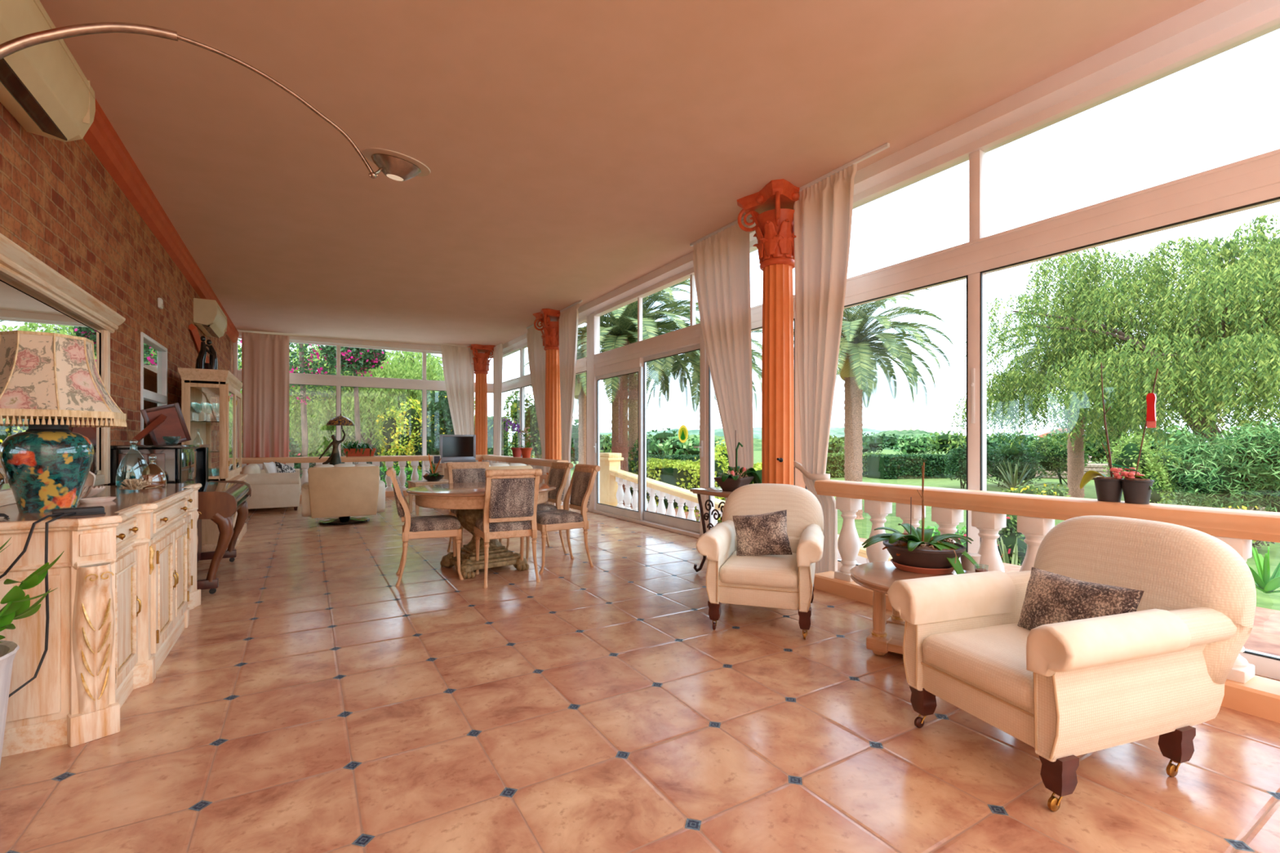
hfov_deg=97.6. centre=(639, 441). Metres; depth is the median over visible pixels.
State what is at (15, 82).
outlet
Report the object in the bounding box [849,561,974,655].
side table
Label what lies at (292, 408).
tree
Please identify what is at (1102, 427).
tree
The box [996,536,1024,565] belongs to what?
agave plant
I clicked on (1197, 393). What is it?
tree
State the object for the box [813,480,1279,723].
balustrade
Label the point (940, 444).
tree
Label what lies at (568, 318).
curtain
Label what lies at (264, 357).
curtain
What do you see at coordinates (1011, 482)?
agave plant
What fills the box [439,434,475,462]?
television
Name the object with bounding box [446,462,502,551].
dining chair
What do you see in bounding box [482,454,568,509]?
balustrade
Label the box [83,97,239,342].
trim
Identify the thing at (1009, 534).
bush
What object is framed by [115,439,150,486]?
glass bottle
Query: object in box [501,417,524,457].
orchid pot
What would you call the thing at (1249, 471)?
bush
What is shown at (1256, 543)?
bush
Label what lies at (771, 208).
column
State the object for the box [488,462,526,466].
cushion
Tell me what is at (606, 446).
tree
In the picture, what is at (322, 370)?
bougainvillea
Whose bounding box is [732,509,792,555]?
cushion
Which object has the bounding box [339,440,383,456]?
planter
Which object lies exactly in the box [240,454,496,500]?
balustrade
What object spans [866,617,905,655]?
table leg
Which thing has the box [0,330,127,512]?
table lamp
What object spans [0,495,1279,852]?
floor
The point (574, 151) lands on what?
ceiling
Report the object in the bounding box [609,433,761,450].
hill
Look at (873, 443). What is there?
tree
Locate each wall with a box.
[0,102,233,485]
[986,463,1107,479]
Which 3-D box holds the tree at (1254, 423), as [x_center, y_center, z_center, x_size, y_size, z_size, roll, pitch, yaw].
[49.080,0.185,43.831,7.253,3.851,5.545,0,0,-31]
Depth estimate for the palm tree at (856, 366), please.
15.55 m
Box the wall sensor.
[157,297,163,309]
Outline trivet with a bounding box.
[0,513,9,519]
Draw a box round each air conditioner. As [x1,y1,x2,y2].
[0,0,95,142]
[193,297,226,338]
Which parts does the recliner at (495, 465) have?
panel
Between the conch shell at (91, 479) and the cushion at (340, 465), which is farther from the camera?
the cushion at (340, 465)
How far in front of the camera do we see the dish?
2.77 m
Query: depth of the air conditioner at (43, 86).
2.62 m
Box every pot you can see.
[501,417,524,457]
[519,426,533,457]
[714,475,754,491]
[1080,362,1158,504]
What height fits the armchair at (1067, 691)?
0.870 m
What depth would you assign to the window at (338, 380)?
12.55 m
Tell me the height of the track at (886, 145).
0.030 m
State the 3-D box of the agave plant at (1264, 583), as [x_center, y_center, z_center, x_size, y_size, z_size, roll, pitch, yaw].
[6.239,1.290,5.579,0.707,0.466,0.666,0,0,19]
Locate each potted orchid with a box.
[714,430,761,491]
[862,462,981,574]
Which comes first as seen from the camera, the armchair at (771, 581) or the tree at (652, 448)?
the armchair at (771, 581)
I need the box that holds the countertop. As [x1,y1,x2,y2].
[0,483,197,522]
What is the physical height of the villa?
3.600 m
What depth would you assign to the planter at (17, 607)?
1.91 m
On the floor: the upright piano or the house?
the upright piano
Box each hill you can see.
[508,426,887,445]
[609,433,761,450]
[839,429,962,449]
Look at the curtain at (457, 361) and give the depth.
13.31 m
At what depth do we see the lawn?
17.50 m
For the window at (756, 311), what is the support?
on the floor
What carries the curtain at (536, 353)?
hanging from the track at (580, 300)
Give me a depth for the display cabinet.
6.06 m
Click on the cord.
(33, 524)
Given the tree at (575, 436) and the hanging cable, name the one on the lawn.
the tree at (575, 436)
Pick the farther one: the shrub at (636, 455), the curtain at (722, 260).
the shrub at (636, 455)
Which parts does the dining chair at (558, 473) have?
leg, seat, leg, post, rail, rail, leg, post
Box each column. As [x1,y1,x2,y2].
[468,343,495,462]
[533,308,561,483]
[737,178,799,484]
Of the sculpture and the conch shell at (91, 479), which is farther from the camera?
the sculpture
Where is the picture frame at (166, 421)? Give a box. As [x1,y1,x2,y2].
[128,402,191,444]
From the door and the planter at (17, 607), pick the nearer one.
the planter at (17, 607)
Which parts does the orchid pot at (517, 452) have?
pot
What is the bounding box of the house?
[897,422,917,431]
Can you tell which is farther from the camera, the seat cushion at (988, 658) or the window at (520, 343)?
the window at (520, 343)
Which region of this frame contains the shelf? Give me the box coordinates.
[190,421,219,425]
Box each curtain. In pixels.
[241,332,288,469]
[440,345,474,435]
[493,343,502,455]
[526,320,547,458]
[559,303,579,510]
[693,216,753,500]
[777,163,857,573]
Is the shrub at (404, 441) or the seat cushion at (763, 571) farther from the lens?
the shrub at (404, 441)
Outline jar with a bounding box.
[0,431,94,512]
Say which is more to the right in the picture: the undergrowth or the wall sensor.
the undergrowth
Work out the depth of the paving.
4.58 m
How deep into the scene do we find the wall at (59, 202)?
4.14 m
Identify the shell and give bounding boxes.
[80,484,105,498]
[82,471,95,493]
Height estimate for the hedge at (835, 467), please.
1.605 m
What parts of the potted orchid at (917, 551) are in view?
flower stem, pot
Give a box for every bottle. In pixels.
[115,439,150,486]
[138,454,166,488]
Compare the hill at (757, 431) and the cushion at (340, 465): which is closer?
the cushion at (340, 465)
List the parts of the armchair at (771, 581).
leg, arm, seat, backrest, leg, arm, leg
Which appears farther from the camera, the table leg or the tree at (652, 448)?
the tree at (652, 448)
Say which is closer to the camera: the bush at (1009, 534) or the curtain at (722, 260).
the curtain at (722, 260)
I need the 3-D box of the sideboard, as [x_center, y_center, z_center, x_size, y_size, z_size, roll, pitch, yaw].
[-2.898,0.747,3.038,0.614,0.887,2.268,0,0,-31]
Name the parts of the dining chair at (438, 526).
rail, post, post, leg, leg, seat frame, seat, leg, leg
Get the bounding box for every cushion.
[263,462,277,473]
[275,461,295,472]
[314,463,374,467]
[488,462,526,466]
[719,550,798,588]
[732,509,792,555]
[922,622,1034,708]
[1017,567,1144,630]
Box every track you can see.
[526,299,582,328]
[689,142,889,246]
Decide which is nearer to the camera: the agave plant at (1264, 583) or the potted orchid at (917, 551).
the potted orchid at (917, 551)
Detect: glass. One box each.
[0,273,102,490]
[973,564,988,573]
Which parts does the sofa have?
arm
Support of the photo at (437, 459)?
attached to the photo frame at (436, 459)
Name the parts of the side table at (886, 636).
leg, leg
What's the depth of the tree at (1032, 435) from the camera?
55.92 m
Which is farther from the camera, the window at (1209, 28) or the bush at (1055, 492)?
the bush at (1055, 492)
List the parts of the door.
handle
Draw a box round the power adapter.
[51,506,106,517]
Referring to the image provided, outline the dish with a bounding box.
[79,496,115,503]
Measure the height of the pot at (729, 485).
0.118 m
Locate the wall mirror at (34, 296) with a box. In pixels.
[0,232,125,506]
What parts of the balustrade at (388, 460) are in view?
handrail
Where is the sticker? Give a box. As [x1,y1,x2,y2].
[678,425,688,442]
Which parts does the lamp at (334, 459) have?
lamp shade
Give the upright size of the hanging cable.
0.689 m
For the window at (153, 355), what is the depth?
5.38 m
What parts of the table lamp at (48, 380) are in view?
lamp shade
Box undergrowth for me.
[308,443,386,468]
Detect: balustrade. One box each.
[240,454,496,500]
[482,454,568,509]
[600,453,892,564]
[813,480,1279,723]
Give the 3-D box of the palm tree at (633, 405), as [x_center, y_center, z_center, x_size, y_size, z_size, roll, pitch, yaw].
[-0.082,-1.173,14.939,4.728,6.726,4.649,0,0,-21]
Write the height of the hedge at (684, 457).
1.741 m
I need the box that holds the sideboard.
[0,483,201,757]
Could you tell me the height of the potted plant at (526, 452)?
0.590 m
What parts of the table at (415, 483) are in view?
leg, leg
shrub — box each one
[241,437,312,478]
[374,396,434,482]
[416,390,454,471]
[502,389,573,458]
[603,438,650,496]
[657,434,727,455]
[687,436,728,522]
[942,443,992,488]
[986,439,1046,487]
[1026,434,1089,484]
[1102,430,1183,504]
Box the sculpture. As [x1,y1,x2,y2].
[195,335,217,369]
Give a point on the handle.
(972, 384)
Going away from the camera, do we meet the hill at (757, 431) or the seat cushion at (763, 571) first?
the seat cushion at (763, 571)
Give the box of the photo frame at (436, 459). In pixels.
[432,455,440,463]
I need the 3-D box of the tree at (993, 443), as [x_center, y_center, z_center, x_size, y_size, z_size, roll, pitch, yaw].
[31.742,0.670,48.051,7.052,3.078,5.851,0,0,-31]
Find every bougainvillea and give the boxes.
[237,338,370,491]
[320,345,388,464]
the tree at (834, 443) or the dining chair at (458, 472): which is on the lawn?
the tree at (834, 443)
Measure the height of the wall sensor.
0.100 m
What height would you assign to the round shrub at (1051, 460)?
2.581 m
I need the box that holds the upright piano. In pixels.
[107,444,251,594]
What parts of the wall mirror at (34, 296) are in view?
frame rail, cornice, frame post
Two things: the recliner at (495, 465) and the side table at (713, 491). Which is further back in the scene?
the recliner at (495, 465)
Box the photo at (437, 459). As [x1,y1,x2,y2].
[434,456,439,463]
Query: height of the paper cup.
0.090 m
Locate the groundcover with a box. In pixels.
[378,465,422,488]
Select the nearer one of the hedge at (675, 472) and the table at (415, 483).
the table at (415, 483)
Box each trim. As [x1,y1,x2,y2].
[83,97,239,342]
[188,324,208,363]
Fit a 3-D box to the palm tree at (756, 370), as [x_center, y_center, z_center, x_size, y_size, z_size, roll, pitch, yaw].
[1.975,-0.979,16.215,4.336,6.339,4.120,0,0,-9]
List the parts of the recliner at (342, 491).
arm, arm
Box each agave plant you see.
[986,460,1052,489]
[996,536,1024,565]
[1247,546,1279,593]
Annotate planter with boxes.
[0,537,63,765]
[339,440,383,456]
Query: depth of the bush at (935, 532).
9.11 m
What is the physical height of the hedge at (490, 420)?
2.921 m
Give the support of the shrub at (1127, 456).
on the lawn
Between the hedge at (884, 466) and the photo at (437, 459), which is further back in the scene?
the hedge at (884, 466)
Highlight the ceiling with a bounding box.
[39,0,1205,346]
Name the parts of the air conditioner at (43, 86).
intake panel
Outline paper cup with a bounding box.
[960,552,981,571]
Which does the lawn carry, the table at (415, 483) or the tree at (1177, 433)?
the tree at (1177, 433)
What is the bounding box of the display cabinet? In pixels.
[177,367,248,551]
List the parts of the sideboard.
panel, corner post, waist moulding, knob, drawer, door, door moulding, door frame, drawer moulding, knob, handle, door, door frame, knob, door moulding, drawer, drawer moulding, handle, door, handle, door frame, door moulding, door frame, drawer moulding, door moulding, corner post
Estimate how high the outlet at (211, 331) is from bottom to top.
0.042 m
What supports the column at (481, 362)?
on the floor
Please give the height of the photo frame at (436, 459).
0.156 m
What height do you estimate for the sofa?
0.780 m
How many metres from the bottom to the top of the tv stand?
0.740 m
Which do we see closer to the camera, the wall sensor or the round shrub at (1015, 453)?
the wall sensor
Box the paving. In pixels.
[623,503,1279,656]
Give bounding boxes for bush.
[920,525,1008,558]
[956,514,1026,565]
[997,483,1071,516]
[1155,418,1279,512]
[1222,506,1275,549]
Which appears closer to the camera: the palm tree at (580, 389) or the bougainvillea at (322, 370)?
the bougainvillea at (322, 370)
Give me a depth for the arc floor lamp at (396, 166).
1.75 m
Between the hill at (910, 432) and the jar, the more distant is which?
the hill at (910, 432)
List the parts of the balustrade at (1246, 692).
handrail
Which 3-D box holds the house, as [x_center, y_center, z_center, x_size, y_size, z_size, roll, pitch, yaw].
[110.696,-5.410,231.584,4.050,5.200,21.000,0,0,36]
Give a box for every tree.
[237,343,335,457]
[288,342,475,457]
[384,350,443,402]
[509,418,604,461]
[524,343,601,464]
[570,433,628,464]
[574,281,700,505]
[575,279,700,465]
[627,427,677,454]
[646,291,762,458]
[793,288,953,519]
[827,435,866,453]
[837,432,906,453]
[893,433,951,454]
[926,430,1012,454]
[946,235,1279,508]
[986,432,1043,453]
[1007,429,1085,456]
[1044,426,1140,463]
[1066,363,1170,475]
[1123,213,1279,377]
[1133,424,1204,460]
[1222,419,1279,448]
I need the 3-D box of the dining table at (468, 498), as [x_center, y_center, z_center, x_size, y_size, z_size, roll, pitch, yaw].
[-1.463,0.809,5.254,1.355,0.762,1.303,0,0,-34]
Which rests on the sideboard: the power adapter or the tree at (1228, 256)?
the power adapter
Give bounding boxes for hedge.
[293,415,509,471]
[629,457,761,511]
[646,453,715,462]
[793,452,884,479]
[866,453,951,479]
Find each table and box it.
[405,482,556,578]
[407,479,449,515]
[689,487,732,572]
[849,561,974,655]
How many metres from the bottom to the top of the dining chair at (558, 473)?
0.961 m
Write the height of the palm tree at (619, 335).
6.515 m
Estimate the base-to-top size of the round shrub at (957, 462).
2.150 m
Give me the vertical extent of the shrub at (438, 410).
3.340 m
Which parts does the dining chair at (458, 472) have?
leg, post, seat, leg, rail, post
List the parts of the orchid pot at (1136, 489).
pot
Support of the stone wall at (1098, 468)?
on the lawn
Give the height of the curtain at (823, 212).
3.441 m
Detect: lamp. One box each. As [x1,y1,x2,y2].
[0,22,431,181]
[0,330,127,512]
[318,413,355,465]
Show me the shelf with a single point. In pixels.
(192, 423)
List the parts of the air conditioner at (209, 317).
intake panel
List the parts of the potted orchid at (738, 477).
stem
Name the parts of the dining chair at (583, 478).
leg, leg, seat, seat frame, leg, post, rail, rail, leg, post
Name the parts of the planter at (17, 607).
pot, stem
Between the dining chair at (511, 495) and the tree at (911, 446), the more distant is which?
the tree at (911, 446)
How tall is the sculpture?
0.397 m
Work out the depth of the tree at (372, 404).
17.59 m
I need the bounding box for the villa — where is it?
[1037,428,1092,462]
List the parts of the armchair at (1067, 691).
leg, arm, seat, leg, arm, backrest, leg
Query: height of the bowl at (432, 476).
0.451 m
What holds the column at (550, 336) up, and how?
on the floor
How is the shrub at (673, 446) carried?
on the lawn
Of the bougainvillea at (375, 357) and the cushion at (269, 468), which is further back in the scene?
the bougainvillea at (375, 357)
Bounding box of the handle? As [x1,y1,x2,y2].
[970,368,974,423]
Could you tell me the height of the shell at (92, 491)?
0.064 m
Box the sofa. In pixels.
[240,463,301,510]
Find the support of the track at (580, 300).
attached to the ceiling
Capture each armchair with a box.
[695,483,824,639]
[887,515,1256,811]
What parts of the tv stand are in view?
panel, panel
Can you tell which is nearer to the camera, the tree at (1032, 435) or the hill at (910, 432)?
the tree at (1032, 435)
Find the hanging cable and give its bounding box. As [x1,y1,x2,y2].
[8,511,75,697]
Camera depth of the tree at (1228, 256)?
17.48 m
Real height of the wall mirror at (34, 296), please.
1.202 m
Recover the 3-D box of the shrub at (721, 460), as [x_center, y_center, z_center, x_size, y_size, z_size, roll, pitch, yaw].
[1.529,1.048,10.825,1.230,2.301,1.500,0,0,-4]
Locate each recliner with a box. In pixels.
[301,463,385,525]
[488,462,533,469]
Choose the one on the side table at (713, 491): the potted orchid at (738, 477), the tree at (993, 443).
the potted orchid at (738, 477)
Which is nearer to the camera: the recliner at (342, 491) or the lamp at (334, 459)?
the recliner at (342, 491)
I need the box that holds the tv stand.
[433,462,448,479]
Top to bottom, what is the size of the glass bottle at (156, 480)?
0.216 m
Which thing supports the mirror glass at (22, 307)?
on the wall mirror at (34, 296)
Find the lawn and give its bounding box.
[508,445,1279,610]
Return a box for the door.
[583,251,706,538]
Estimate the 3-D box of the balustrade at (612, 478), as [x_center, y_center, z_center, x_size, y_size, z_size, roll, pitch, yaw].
[1.250,1.210,8.431,0.360,1.940,7.990,0,0,-31]
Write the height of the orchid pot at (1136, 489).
0.740 m
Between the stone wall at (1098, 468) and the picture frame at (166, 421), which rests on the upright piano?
the picture frame at (166, 421)
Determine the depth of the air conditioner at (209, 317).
7.41 m
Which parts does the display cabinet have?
panel, frame, cornice, frame, glazed door, door pane, waist moulding, door pane, glazed door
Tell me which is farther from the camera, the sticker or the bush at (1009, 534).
the bush at (1009, 534)
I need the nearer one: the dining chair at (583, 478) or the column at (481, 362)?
the dining chair at (583, 478)
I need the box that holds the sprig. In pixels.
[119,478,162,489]
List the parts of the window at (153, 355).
pane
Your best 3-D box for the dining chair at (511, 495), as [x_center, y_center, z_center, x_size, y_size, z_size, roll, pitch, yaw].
[-1.154,0.710,4.845,0.473,0.961,0.614,0,0,-26]
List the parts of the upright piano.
panel, lid, post, panel, post, leg, leg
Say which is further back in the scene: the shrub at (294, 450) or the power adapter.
the shrub at (294, 450)
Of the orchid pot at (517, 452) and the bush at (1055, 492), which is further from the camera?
the bush at (1055, 492)
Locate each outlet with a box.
[0,57,67,140]
[202,324,219,338]
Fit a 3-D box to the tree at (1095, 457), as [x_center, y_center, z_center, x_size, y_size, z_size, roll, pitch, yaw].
[40.966,0.364,50.241,7.901,3.755,6.828,0,0,-31]
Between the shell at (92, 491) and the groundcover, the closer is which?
the shell at (92, 491)
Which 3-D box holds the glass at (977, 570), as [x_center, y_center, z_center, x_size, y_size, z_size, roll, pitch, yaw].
[1.856,0.708,3.044,0.068,0.070,0.068,0,0,-31]
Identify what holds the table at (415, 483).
on the floor
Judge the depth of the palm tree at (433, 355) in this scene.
23.65 m
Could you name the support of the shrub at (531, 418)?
on the garden
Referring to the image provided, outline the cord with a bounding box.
[0,512,64,578]
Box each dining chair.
[386,466,464,586]
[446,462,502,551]
[473,468,542,588]
[506,461,573,554]
[525,463,600,573]
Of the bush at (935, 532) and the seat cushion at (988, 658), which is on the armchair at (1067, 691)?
the seat cushion at (988, 658)
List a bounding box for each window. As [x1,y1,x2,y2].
[140,331,167,444]
[233,333,493,489]
[500,305,589,511]
[706,222,799,532]
[800,0,1279,680]
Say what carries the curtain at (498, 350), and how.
hanging from the ceiling
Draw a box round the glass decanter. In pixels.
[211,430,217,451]
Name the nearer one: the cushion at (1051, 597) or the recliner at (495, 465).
the cushion at (1051, 597)
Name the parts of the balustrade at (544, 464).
handrail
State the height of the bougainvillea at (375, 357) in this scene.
4.474 m

